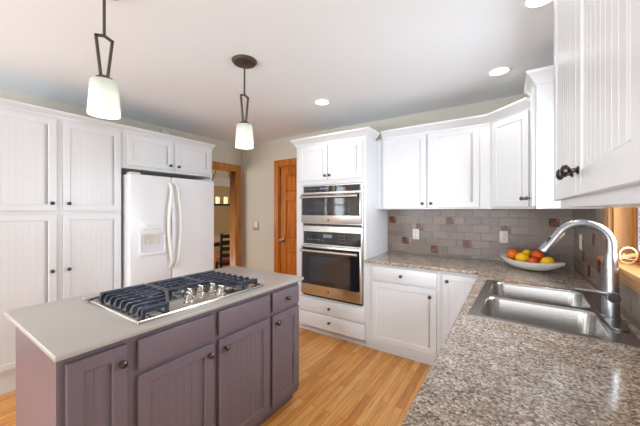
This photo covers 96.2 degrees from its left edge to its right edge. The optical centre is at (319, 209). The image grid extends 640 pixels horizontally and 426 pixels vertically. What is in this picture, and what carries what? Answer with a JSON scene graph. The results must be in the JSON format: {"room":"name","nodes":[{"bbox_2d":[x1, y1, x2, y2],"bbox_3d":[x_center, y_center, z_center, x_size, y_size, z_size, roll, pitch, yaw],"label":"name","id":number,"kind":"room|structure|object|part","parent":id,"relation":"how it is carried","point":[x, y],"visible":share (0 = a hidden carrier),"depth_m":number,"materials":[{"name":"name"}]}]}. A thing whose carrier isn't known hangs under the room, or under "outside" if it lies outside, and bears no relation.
{"room":"kitchen","nodes":[
{"label":"kitchen","id":0,"kind":"room"},
{"bbox_2d":[0,88,241,266],"bbox_3d":[-2.980,0.162,2.487,0.120,2.500,6.020,0,0,34],"label":"wall","id":1,"kind":"structure","parent":0,"point":[223,152],"depth_m":3.63,"materials":[{"name":"beige paint"}]},
{"bbox_2d":[159,129,168,134],"bbox_3d":[-2.026,-0.963,3.737,0.076,0.150,0.100,0,0,34],"label":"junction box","id":2,"kind":"object","parent":1,"relation":"attached to","point":[163,131],"visible":0.42,"depth_m":3.70,"materials":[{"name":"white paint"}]},
{"bbox_2d":[121,131,211,179],"bbox_3d":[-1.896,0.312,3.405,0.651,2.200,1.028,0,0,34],"label":"upper cabinet","id":3,"kind":"object","parent":1,"relation":"attached to","point":[146,155],"visible":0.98,"depth_m":3.18,"materials":[{"name":"white paint"}]},
{"bbox_2d":[0,98,215,148],"bbox_3d":[-2.163,-0.809,3.026,0.630,0.053,2.025,0,0,34],"label":"crown molding","id":4,"kind":"structure","parent":3,"relation":"attached to","point":[7,103],"depth_m":2.62,"materials":[{"name":"white paint"}]},
{"bbox_3d":[-1.795,-0.605,3.052,0.020,0.310,0.461,0,0,34],"label":"door","id":5,"kind":"part","parent":3,"relation":"part of","materials":[{"name":"white paint"}]},
{"bbox_3d":[-1.523,-0.605,3.459,0.020,0.310,0.460,0,0,34],"label":"door","id":6,"kind":"part","parent":3,"relation":"part of","materials":[{"name":"white paint"}]},
{"bbox_2d":[212,161,240,266],"bbox_3d":[-1.651,0.335,4.473,0.162,2.155,0.940,0,0,34],"label":"door frame","id":7,"kind":"structure","parent":1,"relation":"in","point":[235,170],"depth_m":4.77,"materials":[{"name":"brown wood"}]},
{"bbox_2d":[0,250,431,425],"bbox_3d":[-1.963,1.442,3.720,9.200,0.060,9.440,0,0,34],"label":"floor","id":8,"kind":"structure","parent":0,"point":[342,382],"depth_m":2.27,"materials":[{"name":"brown wood"}]},
{"bbox_2d":[0,106,58,394],"bbox_3d":[-2.579,0.312,2.384,0.651,2.200,0.495,0,0,34],"label":"pantry cabinet","id":9,"kind":"object","parent":8,"relation":"on","point":[29,141],"visible":0.92,"depth_m":2.26,"materials":[{"name":"white paint"}]},
{"bbox_3d":[-2.342,-0.377,2.234,0.020,0.767,0.440,0,0,34],"label":"door","id":10,"kind":"part","parent":9,"relation":"part of","materials":[{"name":"white paint"}]},
{"bbox_3d":[-2.342,0.627,2.234,0.020,1.180,0.440,0,0,34],"label":"door","id":11,"kind":"part","parent":9,"relation":"part of","materials":[{"name":"white paint"}]},
{"bbox_2d":[59,118,120,299],"bbox_3d":[-2.312,0.312,2.784,0.651,2.200,0.466,0,0,34],"label":"pantry cabinet","id":12,"kind":"object","parent":8,"relation":"on","point":[89,155],"visible":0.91,"depth_m":2.59,"materials":[{"name":"white paint"}]},
{"bbox_3d":[-2.076,-0.377,2.632,0.020,0.767,0.433,0,0,34],"label":"door","id":13,"kind":"part","parent":12,"relation":"part of","materials":[{"name":"white paint"}]},
{"bbox_3d":[-2.076,0.627,2.632,0.020,1.180,0.433,0,0,34],"label":"door","id":14,"kind":"part","parent":12,"relation":"part of","materials":[{"name":"white paint"}]},
{"bbox_2d":[16,282,298,425],"bbox_3d":[-0.760,0.966,1.713,0.636,0.892,1.362,0,0,34],"label":"kitchen island","id":15,"kind":"object","parent":8,"relation":"on","point":[237,363],"visible":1,"depth_m":1.37,"materials":[{"name":"grey paint"}]},
{"bbox_3d":[-0.845,0.921,1.094,0.020,0.751,0.193,0,0,34],"label":"door","id":16,"kind":"part","parent":15,"relation":"part of","materials":[{"name":"grey paint"}]},
{"bbox_3d":[-0.782,0.612,1.139,0.035,0.031,0.031,0,0,34],"label":"knob","id":17,"kind":"part","parent":15,"relation":"part of","materials":[{"name":"grey metal"}]},
{"bbox_2d":[4,266,303,361],"bbox_3d":[-0.840,0.509,1.777,0.798,0.022,1.404,0,0,34],"label":"island countertop","id":18,"kind":"structure","parent":15,"relation":"on","point":[63,329],"depth_m":1.29,"materials":[{"name":"beige stone"}]},
{"bbox_2d":[90,270,263,324],"bbox_3d":[-0.795,0.468,1.702,0.535,0.060,0.765,0,0,34],"label":"gas cooktop","id":19,"kind":"object","parent":18,"relation":"in","point":[142,303],"visible":1,"depth_m":1.58,"materials":[{"name":"metal"}]},
{"bbox_3d":[-0.700,0.463,1.529,0.054,0.050,0.054,0,0,34],"label":"knob","id":20,"kind":"part","parent":19,"relation":"part of","materials":[{"name":"metal"}]},
{"bbox_3d":[-0.731,0.463,1.605,0.054,0.050,0.054,0,0,34],"label":"knob","id":21,"kind":"part","parent":19,"relation":"part of","materials":[{"name":"metal"}]},
{"bbox_3d":[-0.698,0.463,1.676,0.054,0.050,0.054,0,0,34],"label":"knob","id":22,"kind":"part","parent":19,"relation":"part of","materials":[{"name":"metal"}]},
{"bbox_3d":[-0.643,0.463,1.718,0.054,0.050,0.054,0,0,34],"label":"knob","id":23,"kind":"part","parent":19,"relation":"part of","materials":[{"name":"metal"}]},
{"bbox_3d":[-0.579,0.463,1.675,0.054,0.050,0.054,0,0,34],"label":"knob","id":24,"kind":"part","parent":19,"relation":"part of","materials":[{"name":"metal"}]},
{"bbox_3d":[-0.667,0.610,1.361,0.020,0.128,0.365,0,0,34],"label":"drawer","id":25,"kind":"part","parent":15,"relation":"part of","materials":[{"name":"grey paint"}]},
{"bbox_3d":[-0.667,0.998,1.361,0.020,0.599,0.365,0,0,34],"label":"door","id":26,"kind":"part","parent":15,"relation":"part of","materials":[{"name":"grey paint"}]},
{"bbox_3d":[-0.558,0.747,1.474,0.035,0.031,0.031,0,0,34],"label":"knob","id":27,"kind":"part","parent":15,"relation":"part of","materials":[{"name":"grey metal"}]},
{"bbox_3d":[-0.504,0.747,1.555,0.035,0.031,0.031,0,0,34],"label":"knob","id":28,"kind":"part","parent":15,"relation":"part of","materials":[{"name":"grey metal"}]},
{"bbox_3d":[-0.439,0.610,1.701,0.020,0.128,0.385,0,0,34],"label":"drawer","id":29,"kind":"part","parent":15,"relation":"part of","materials":[{"name":"grey paint"}]},
{"bbox_3d":[-0.439,0.998,1.701,0.020,0.599,0.385,0,0,34],"label":"door","id":30,"kind":"part","parent":15,"relation":"part of","materials":[{"name":"grey paint"}]},
{"bbox_3d":[-0.239,0.610,2.001,0.020,0.128,0.276,0,0,34],"label":"drawer","id":31,"kind":"part","parent":15,"relation":"part of","materials":[{"name":"grey paint"}]},
{"bbox_3d":[-0.239,0.998,2.001,0.020,0.599,0.276,0,0,34],"label":"door","id":32,"kind":"part","parent":15,"relation":"part of","materials":[{"name":"grey paint"}]},
{"bbox_2d":[121,171,213,287],"bbox_3d":[-1.831,0.519,3.324,0.799,1.786,0.945,0,0,34],"label":"refrigerator","id":33,"kind":"object","parent":8,"relation":"on","point":[167,223],"visible":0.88,"depth_m":3.01,"materials":[{"name":"white metal"}]},
{"bbox_3d":[-1.743,0.482,2.943,0.070,1.670,0.411,0,0,34],"label":"freezer door","id":34,"kind":"part","parent":33,"relation":"part of","materials":[{"name":"white metal"}]},
{"bbox_3d":[-1.592,0.162,3.037,0.081,0.919,0.071,0,0,34],"label":"handle","id":35,"kind":"part","parent":33,"relation":"part of","materials":[{"name":"white plastic"}]},
{"bbox_3d":[-1.538,0.162,3.116,0.081,0.919,0.071,0,0,34],"label":"handle","id":36,"kind":"part","parent":33,"relation":"part of","materials":[{"name":"white plastic"}]},
{"bbox_3d":[-1.478,0.482,3.340,0.070,1.670,0.526,0,0,34],"label":"fresh food door","id":37,"kind":"part","parent":33,"relation":"part of","materials":[{"name":"white metal"}]},
{"bbox_2d":[214,236,229,246],"bbox_3d":[-2.305,1.037,6.896,1.100,0.750,1.700,0,0,34],"label":"dining table","id":38,"kind":"object","parent":8,"relation":"on","point":[216,238],"visible":0.02,"depth_m":6.36,"materials":[{"name":"black wood"}]},
{"bbox_2d":[215,233,229,268],"bbox_3d":[-1.732,0.917,5.503,0.450,0.990,0.486,0,0,-32],"label":"dining chair","id":39,"kind":"object","parent":8,"relation":"on","point":[224,259],"visible":0.44,"depth_m":5.26,"materials":[{"name":"black wood"}]},
{"bbox_3d":[-1.800,0.917,5.227,0.040,0.990,0.090,0,0,-32],"label":"leg","id":40,"kind":"part","parent":39,"relation":"part of","materials":[{"name":"black wood"}]},
{"bbox_3d":[-1.749,0.950,5.530,0.440,0.045,0.420,0,0,-32],"label":"seat","id":41,"kind":"part","parent":39,"relation":"part of","materials":[{"name":"red fabric"}]},
{"bbox_3d":[-1.747,1.000,5.526,0.410,0.055,0.390,0,0,-32],"label":"seat frame","id":42,"kind":"part","parent":39,"relation":"part of","materials":[{"name":"black wood"}]},
{"bbox_2d":[290,126,387,346],"bbox_3d":[0.250,0.292,3.398,1.009,2.239,0.668,0,0,34],"label":"tall cabinet","id":43,"kind":"object","parent":8,"relation":"on","point":[348,156],"visible":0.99,"depth_m":3.10,"materials":[{"name":"white paint"}]},
{"bbox_3d":[-0.081,-0.528,3.271,0.396,0.390,0.020,0,0,34],"label":"door","id":44,"kind":"part","parent":43,"relation":"part of","materials":[{"name":"white paint"}]},
{"bbox_2d":[300,225,363,305],"bbox_3d":[0.249,0.581,3.336,0.766,0.802,0.668,0,0,34],"label":"wall oven","id":45,"kind":"object","parent":43,"relation":"in","point":[332,257],"visible":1,"depth_m":3.08,"materials":[{"name":"metal"}]},
{"bbox_3d":[0.081,0.454,3.085,0.710,0.030,0.062,0,0,34],"label":"handle","id":46,"kind":"part","parent":45,"relation":"part of","materials":[{"name":"metal"}]},
{"bbox_3d":[0.097,0.628,3.109,0.730,0.417,0.002,0,0,34],"label":"glass","id":47,"kind":"part","parent":45,"relation":"part of","materials":[{"name":"black glass"}]},
{"bbox_3d":[0.114,0.313,3.134,0.722,0.138,0.010,0,0,34],"label":"control panel","id":48,"kind":"part","parent":45,"relation":"part of","materials":[{"name":"black glass"}]},
{"bbox_2d":[300,183,363,226],"bbox_3d":[0.249,-0.052,3.336,0.766,0.456,0.668,0,0,34],"label":"wall oven","id":49,"kind":"object","parent":43,"relation":"in","point":[342,205],"visible":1,"depth_m":3.08,"materials":[{"name":"metal"}]},
{"bbox_3d":[0.081,-0.143,3.085,0.710,0.030,0.062,0,0,34],"label":"handle","id":50,"kind":"part","parent":49,"relation":"part of","materials":[{"name":"metal"}]},
{"bbox_3d":[0.097,-0.057,3.109,0.730,0.233,0.002,0,0,34],"label":"glass","id":51,"kind":"part","parent":49,"relation":"part of","materials":[{"name":"black glass"}]},
{"bbox_3d":[0.114,-0.233,3.134,0.722,0.066,0.010,0,0,34],"label":"control panel","id":52,"kind":"part","parent":49,"relation":"part of","materials":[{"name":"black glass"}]},
{"bbox_3d":[0.104,1.243,3.147,0.841,0.162,0.020,0,0,34],"label":"drawer","id":53,"kind":"part","parent":43,"relation":"part of","materials":[{"name":"white paint"}]},
{"bbox_3d":[0.104,1.080,3.147,0.841,0.152,0.020,0,0,34],"label":"drawer","id":54,"kind":"part","parent":43,"relation":"part of","materials":[{"name":"white paint"}]},
{"bbox_3d":[0.250,-0.784,3.398,1.009,0.086,0.668,0,0,34],"label":"crown molding","id":55,"kind":"part","parent":43,"relation":"part of","materials":[{"name":"white paint"}]},
{"bbox_3d":[0.260,-0.528,3.043,0.407,0.390,0.020,0,0,34],"label":"door","id":56,"kind":"part","parent":43,"relation":"part of","materials":[{"name":"white paint"}]},
{"bbox_2d":[366,263,440,364],"bbox_3d":[0.920,0.971,2.950,0.711,0.883,0.668,0,0,34],"label":"base cabinet","id":57,"kind":"object","parent":8,"relation":"on","point":[403,304],"visible":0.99,"depth_m":2.69,"materials":[{"name":"white paint"}]},
{"bbox_3d":[0.776,0.623,2.698,0.603,0.134,0.020,0,0,34],"label":"drawer","id":58,"kind":"part","parent":57,"relation":"part of","materials":[{"name":"white paint"}]},
{"bbox_3d":[0.776,0.999,2.698,0.603,0.577,0.020,0,0,34],"label":"door","id":59,"kind":"part","parent":57,"relation":"part of","materials":[{"name":"white paint"}]},
{"bbox_2d":[441,271,477,345],"bbox_3d":[1.362,0.971,2.654,0.348,0.883,0.668,0,0,34],"label":"base cabinet","id":60,"kind":"object","parent":8,"relation":"on","point":[455,287],"visible":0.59,"depth_m":2.45,"materials":[{"name":"white paint"}]},
{"bbox_2d":[214,186,229,252],"bbox_3d":[-4.766,0.162,7.713,0.100,2.500,5.920,0,0,34],"label":"wall","id":61,"kind":"structure","parent":0,"point":[221,213],"depth_m":9.75,"materials":[{"name":"beige paint"}]},
{"bbox_2d":[0,0,553,178],"bbox_3d":[-1.963,-1.128,3.720,9.200,0.080,9.440,0,0,34],"label":"ceiling","id":62,"kind":"structure","parent":0,"point":[172,66],"depth_m":2.03,"materials":[{"name":"paint"}]},
{"bbox_2d":[86,0,120,119],"bbox_3d":[-1.041,-0.772,1.385,0.180,0.632,0.180,0,0,34],"label":"pendant lamp","id":63,"kind":"object","parent":62,"relation":"hanging from","point":[103,101],"visible":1,"depth_m":1.36,"materials":[{"name":"white glass"}]},
{"bbox_3d":[-1.041,-0.540,1.385,0.134,0.168,0.134,0,0,34],"label":"lamp shade","id":64,"kind":"part","parent":63,"relation":"part of","materials":[{"name":"white glass"}]},
{"bbox_3d":[-1.041,-0.743,1.385,0.011,0.207,0.080,0,0,34],"label":"frame","id":65,"kind":"part","parent":63,"relation":"part of","materials":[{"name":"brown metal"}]},
{"bbox_2d":[96,74,112,79],"bbox_3d":[-1.041,-0.618,1.385,0.076,0.060,0.076,0,0,34],"label":"socket","id":66,"kind":"object","parent":63,"relation":"attached to","point":[98,77],"depth_m":1.35,"materials":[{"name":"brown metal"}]},
{"bbox_3d":[-1.041,-0.946,1.385,0.013,0.225,0.012,0,0,34],"label":"rod","id":67,"kind":"part","parent":63,"relation":"part of","materials":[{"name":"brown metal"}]},
{"bbox_2d":[212,177,229,186],"bbox_3d":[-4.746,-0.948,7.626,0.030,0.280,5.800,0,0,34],"label":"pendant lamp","id":68,"kind":"structure","parent":62,"relation":"hanging from","point":[217,181],"depth_m":9.71,"materials":[{"name":"paint"}]},
{"bbox_2d":[212,170,229,205],"bbox_3d":[-2.057,-0.589,6.008,1.240,0.998,0.140,0,0,-18],"label":"chandelier","id":69,"kind":"object","parent":62,"relation":"hanging from","point":[217,198],"visible":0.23,"depth_m":5.98,"materials":[{"name":"black glass"}]},
{"bbox_2d":[232,54,256,148],"bbox_3d":[-0.551,-0.772,2.095,0.180,0.632,0.180,0,0,34],"label":"pendant lamp","id":70,"kind":"object","parent":62,"relation":"hanging from","point":[244,130],"visible":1,"depth_m":2.06,"materials":[{"name":"white glass"}]},
{"bbox_3d":[-0.551,-0.540,2.095,0.134,0.168,0.134,0,0,34],"label":"lamp shade","id":71,"kind":"part","parent":70,"relation":"part of","materials":[{"name":"white glass"}]},
{"bbox_3d":[-0.551,-0.743,2.095,0.011,0.207,0.080,0,0,34],"label":"frame","id":72,"kind":"part","parent":70,"relation":"part of","materials":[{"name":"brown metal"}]},
{"bbox_2d":[313,99,330,105],"bbox_3d":[0.020,-1.085,2.891,0.180,0.007,0.180,0,0,34],"label":"recessed light","id":73,"kind":"object","parent":62,"relation":"in","point":[321,102],"visible":1,"depth_m":2.89,"materials":[{"name":"paint"}]},
{"bbox_2d":[486,65,512,76],"bbox_3d":[1.401,-1.085,2.247,0.180,0.007,0.180,0,0,34],"label":"recessed light","id":74,"kind":"object","parent":62,"relation":"in","point":[499,70],"visible":1,"depth_m":2.24,"materials":[{"name":"paint"}]},
{"bbox_2d":[520,0,553,9],"bbox_3d":[1.133,-1.085,1.468,0.180,0.007,0.180,0,0,34],"label":"recessed light","id":75,"kind":"object","parent":62,"relation":"in","point":[524,4],"visible":0.98,"depth_m":1.51,"materials":[{"name":"paint"}]},
{"bbox_2d":[242,94,574,271],"bbox_3d":[0.528,0.162,3.689,4.375,2.500,0.120,0,0,34],"label":"wall","id":76,"kind":"structure","parent":0,"point":[257,162],"depth_m":4.51,"materials":[{"name":"beige paint"}]},
{"bbox_2d":[253,222,258,229],"bbox_3d":[-1.044,0.260,4.663,0.128,0.135,0.010,0,0,34],"label":"light switch","id":77,"kind":"object","parent":76,"relation":"attached to","point":[255,224],"visible":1,"depth_m":4.66,"materials":[{"name":"white plastic"}]},
{"bbox_2d":[274,158,296,272],"bbox_3d":[-0.289,0.327,4.210,0.938,2.170,0.122,0,0,34],"label":"trim","id":78,"kind":"structure","parent":76,"relation":"attached to","point":[278,164],"depth_m":4.38,"materials":[{"name":"orange wood"}]},
{"bbox_2d":[280,166,296,275],"bbox_3d":[-0.307,0.378,4.173,0.732,2.052,0.099,0,0,34],"label":"door","id":79,"kind":"structure","parent":76,"relation":"in","point":[288,240],"depth_m":4.30,"materials":[{"name":"orange wood"}]},
{"bbox_2d":[377,125,490,208],"bbox_3d":[1.151,-0.391,2.970,1.074,0.764,0.378,0,0,34],"label":"upper cabinet","id":80,"kind":"object","parent":76,"relation":"attached to","point":[451,169],"visible":0.99,"depth_m":2.80,"materials":[{"name":"white paint"}]},
{"bbox_3d":[0.870,-0.390,2.984,0.448,0.732,0.020,0,0,34],"label":"door","id":81,"kind":"part","parent":80,"relation":"part of","materials":[{"name":"white paint"}]},
{"bbox_3d":[1.259,-0.390,2.723,0.445,0.732,0.020,0,0,34],"label":"door","id":82,"kind":"part","parent":80,"relation":"part of","materials":[{"name":"white paint"}]},
{"bbox_2d":[380,97,529,139],"bbox_3d":[1.200,-0.804,2.702,0.266,0.086,1.332,0,0,-44],"label":"crown molding","id":83,"kind":"structure","parent":80,"relation":"attached to","point":[520,106],"depth_m":2.66,"materials":[{"name":"white paint"}]},
{"bbox_2d":[491,110,533,208],"bbox_3d":[1.784,-0.391,2.402,0.609,0.764,0.617,0,0,34],"label":"upper cabinet","id":84,"kind":"object","parent":76,"relation":"attached to","point":[510,137],"visible":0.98,"depth_m":2.33,"materials":[{"name":"white paint"}]},
{"bbox_2d":[575,207,639,329],"bbox_3d":[0.623,0.162,0.004,0.120,2.500,5.900,0,0,34],"label":"wall","id":85,"kind":"structure","parent":0,"point":[630,320],"depth_m":1.45,"materials":[{"name":"beige paint"}]},
{"bbox_2d":[388,209,639,327],"bbox_3d":[0.455,0.245,1.379,1.685,0.505,3.799,0,0,34],"label":"tile backsplash","id":86,"kind":"structure","parent":85,"relation":"attached to","point":[459,233],"depth_m":2.79,"materials":[{"name":"tile"}]},
{"bbox_2d":[413,229,418,238],"bbox_3d":[1.079,0.270,3.229,0.072,0.116,0.010,0,0,34],"label":"electrical outlet","id":87,"kind":"object","parent":86,"relation":"attached to","point":[415,231],"visible":1,"depth_m":3.23,"materials":[{"name":"white plastic"}]},
{"bbox_2d":[499,231,507,242],"bbox_3d":[1.772,0.260,2.765,0.072,0.116,0.010,0,0,34],"label":"electrical outlet","id":88,"kind":"object","parent":86,"relation":"attached to","point":[503,235],"visible":1,"depth_m":2.76,"materials":[{"name":"white plastic"}]},
{"bbox_2d":[579,234,581,249],"bbox_3d":[2.014,0.247,2.220,0.010,0.116,0.072,0,0,34],"label":"light switch","id":89,"kind":"object","parent":86,"relation":"attached to","point":[580,235],"visible":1,"depth_m":2.20,"materials":[{"name":"white plastic"}]},
{"bbox_2d":[524,65,600,208],"bbox_3d":[1.635,-0.467,1.966,0.373,0.915,0.398,0,0,34],"label":"upper cabinet","id":90,"kind":"object","parent":85,"relation":"attached to","point":[539,82],"visible":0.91,"depth_m":1.90,"materials":[{"name":"white paint"}]},
{"bbox_3d":[1.517,-0.427,2.045,0.020,0.806,0.255,0,0,34],"label":"door","id":91,"kind":"part","parent":90,"relation":"part of","materials":[{"name":"white paint"}]},
{"bbox_3d":[1.635,-0.881,1.966,0.373,0.086,0.398,0,0,34],"label":"crown molding","id":92,"kind":"part","parent":90,"relation":"part of","materials":[{"name":"white paint"}]},
{"bbox_2d":[554,0,639,207],"bbox_3d":[0.740,-0.467,0.613,0.356,0.915,1.054,0,0,34],"label":"upper cabinet","id":93,"kind":"object","parent":85,"relation":"attached to","point":[597,42],"visible":1,"depth_m":0.55,"materials":[{"name":"white paint"}]},
{"bbox_3d":[0.639,-0.094,0.751,0.035,0.031,0.031,0,0,34],"label":"knob","id":94,"kind":"part","parent":93,"relation":"part of","materials":[{"name":"grey metal"}]},
{"bbox_3d":[0.764,-0.432,0.889,0.020,0.795,0.448,0,0,34],"label":"door","id":95,"kind":"part","parent":93,"relation":"part of","materials":[{"name":"white paint"}]},
{"bbox_3d":[0.595,-0.094,0.685,0.035,0.031,0.031,0,0,34],"label":"knob","id":96,"kind":"part","parent":93,"relation":"part of","materials":[{"name":"grey metal"}]},
{"bbox_2d":[597,207,639,293],"bbox_3d":[1.425,-0.205,1.258,0.150,1.105,0.875,0,0,34],"label":"window","id":97,"kind":"structure","parent":85,"relation":"in","point":[623,222],"depth_m":1.51,"materials":[{"name":"brown wood"}]},
{"bbox_3d":[1.425,0.304,1.258,0.150,0.085,0.875,0,0,34],"label":"sill","id":98,"kind":"part","parent":97,"relation":"part of","materials":[{"name":"brown wood"}]},
{"bbox_2d":[618,247,638,263],"bbox_3d":[1.493,0.220,1.390,0.085,0.084,0.006,0,0,7],"label":"wooden sign","id":99,"kind":"object","parent":97,"relation":"on","point":[636,254],"visible":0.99,"depth_m":1.39,"materials":[{"name":"beige wood"}]},
{"bbox_3d":[1.473,-0.196,1.226,0.035,0.916,0.647,0,0,34],"label":"sash","id":100,"kind":"part","parent":97,"relation":"part of","materials":[{"name":"orange wood"}]},
{"bbox_3d":[0.686,0.970,0.822,0.674,0.883,3.230,0,0,34],"label":"cabinet","id":101,"kind":"object","parent":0,"visible":0},
{"bbox_2d":[364,252,639,425],"bbox_3d":[0.433,0.513,1.357,1.674,0.030,3.838,0,0,34],"label":"countertop","id":102,"kind":"structure","parent":101,"relation":"on","point":[485,372],"depth_m":0.88,"materials":[{"name":"stone"}]},
{"bbox_2d":[501,254,564,270],"bbox_3d":[1.741,0.446,2.378,0.216,0.096,0.486,0,0,-25],"label":"fruit bowl","id":103,"kind":"object","parent":102,"relation":"on","point":[538,266],"visible":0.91,"depth_m":2.27,"materials":[{"name":"white ceramic"}]},
{"bbox_2d":[506,249,518,259],"bbox_3d":[1.684,0.386,2.504,0.096,0.094,0.097,0,0,-17],"label":"orange","id":104,"kind":"object","parent":103,"relation":"in","point":[511,253],"visible":0.85,"depth_m":2.48,"materials":[{"name":"orange food"}]},
{"bbox_2d":[515,253,528,261],"bbox_3d":[1.688,0.398,2.397,0.094,0.086,0.090,0,0,21],"label":"lemon","id":105,"kind":"object","parent":103,"relation":"in","point":[523,257],"visible":0.86,"depth_m":2.37,"materials":[{"name":"yellow food"}]},
{"bbox_2d":[522,249,531,255],"bbox_3d":[1.766,0.368,2.449,0.072,0.065,0.069,0,0,-35],"label":"lemon","id":106,"kind":"object","parent":103,"relation":"in","point":[526,251],"visible":0.6,"depth_m":2.42,"materials":[{"name":"yellow food"}]},
{"bbox_2d":[528,257,538,262],"bbox_3d":[1.718,0.412,2.314,0.071,0.069,0.071,0,0,25],"label":"orange","id":107,"kind":"object","parent":103,"relation":"in","point":[531,259],"visible":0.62,"depth_m":2.29,"materials":[{"name":"food"}]},
{"bbox_2d":[531,250,544,260],"bbox_3d":[1.793,0.374,2.363,0.090,0.088,0.090,0,0,26],"label":"orange","id":108,"kind":"object","parent":103,"relation":"in","point":[538,254],"visible":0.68,"depth_m":2.33,"materials":[{"name":"food"}]},
{"bbox_2d":[540,257,554,262],"bbox_3d":[1.787,0.406,2.254,0.085,0.077,0.082,0,0,-8],"label":"lemon","id":109,"kind":"object","parent":103,"relation":"in","point":[545,259],"visible":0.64,"depth_m":2.23,"materials":[{"name":"yellow food"}]},
{"bbox_2d":[468,280,639,347],"bbox_3d":[1.180,0.591,1.534,0.580,0.194,0.850,0,0,36],"label":"sink","id":110,"kind":"object","parent":102,"relation":"in","point":[559,310],"visible":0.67,"depth_m":1.53,"materials":[{"name":"metal"}]},
{"bbox_3d":[1.282,0.591,1.711,0.452,0.194,0.374,0,0,36],"label":"bowl","id":111,"kind":"part","parent":110,"relation":"part of","materials":[{"name":"metal"}]},
{"bbox_3d":[1.043,0.591,1.377,0.452,0.194,0.368,0,0,36],"label":"bowl","id":112,"kind":"part","parent":110,"relation":"part of","materials":[{"name":"metal"}]},
{"bbox_2d":[538,220,629,331],"bbox_3d":[1.208,0.269,1.345,0.293,0.449,0.280,0,0,34],"label":"kitchen faucet","id":113,"kind":"object","parent":102,"relation":"on","point":[609,311],"visible":1,"depth_m":1.28,"materials":[{"name":"silver metal"}]},
{"bbox_3d":[1.234,0.121,1.340,0.215,0.154,0.040,0,0,34],"label":"spout","id":114,"kind":"part","parent":113,"relation":"part of","materials":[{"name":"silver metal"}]},
{"bbox_3d":[1.232,0.373,1.301,0.115,0.023,0.018,0,0,36],"label":"handle","id":115,"kind":"part","parent":113,"relation":"part of","materials":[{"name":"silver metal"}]},
{"bbox_3d":[1.302,0.489,1.282,0.059,0.008,0.280,0,0,34],"label":"deck plate","id":116,"kind":"part","parent":113,"relation":"part of","materials":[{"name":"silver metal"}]}
]}

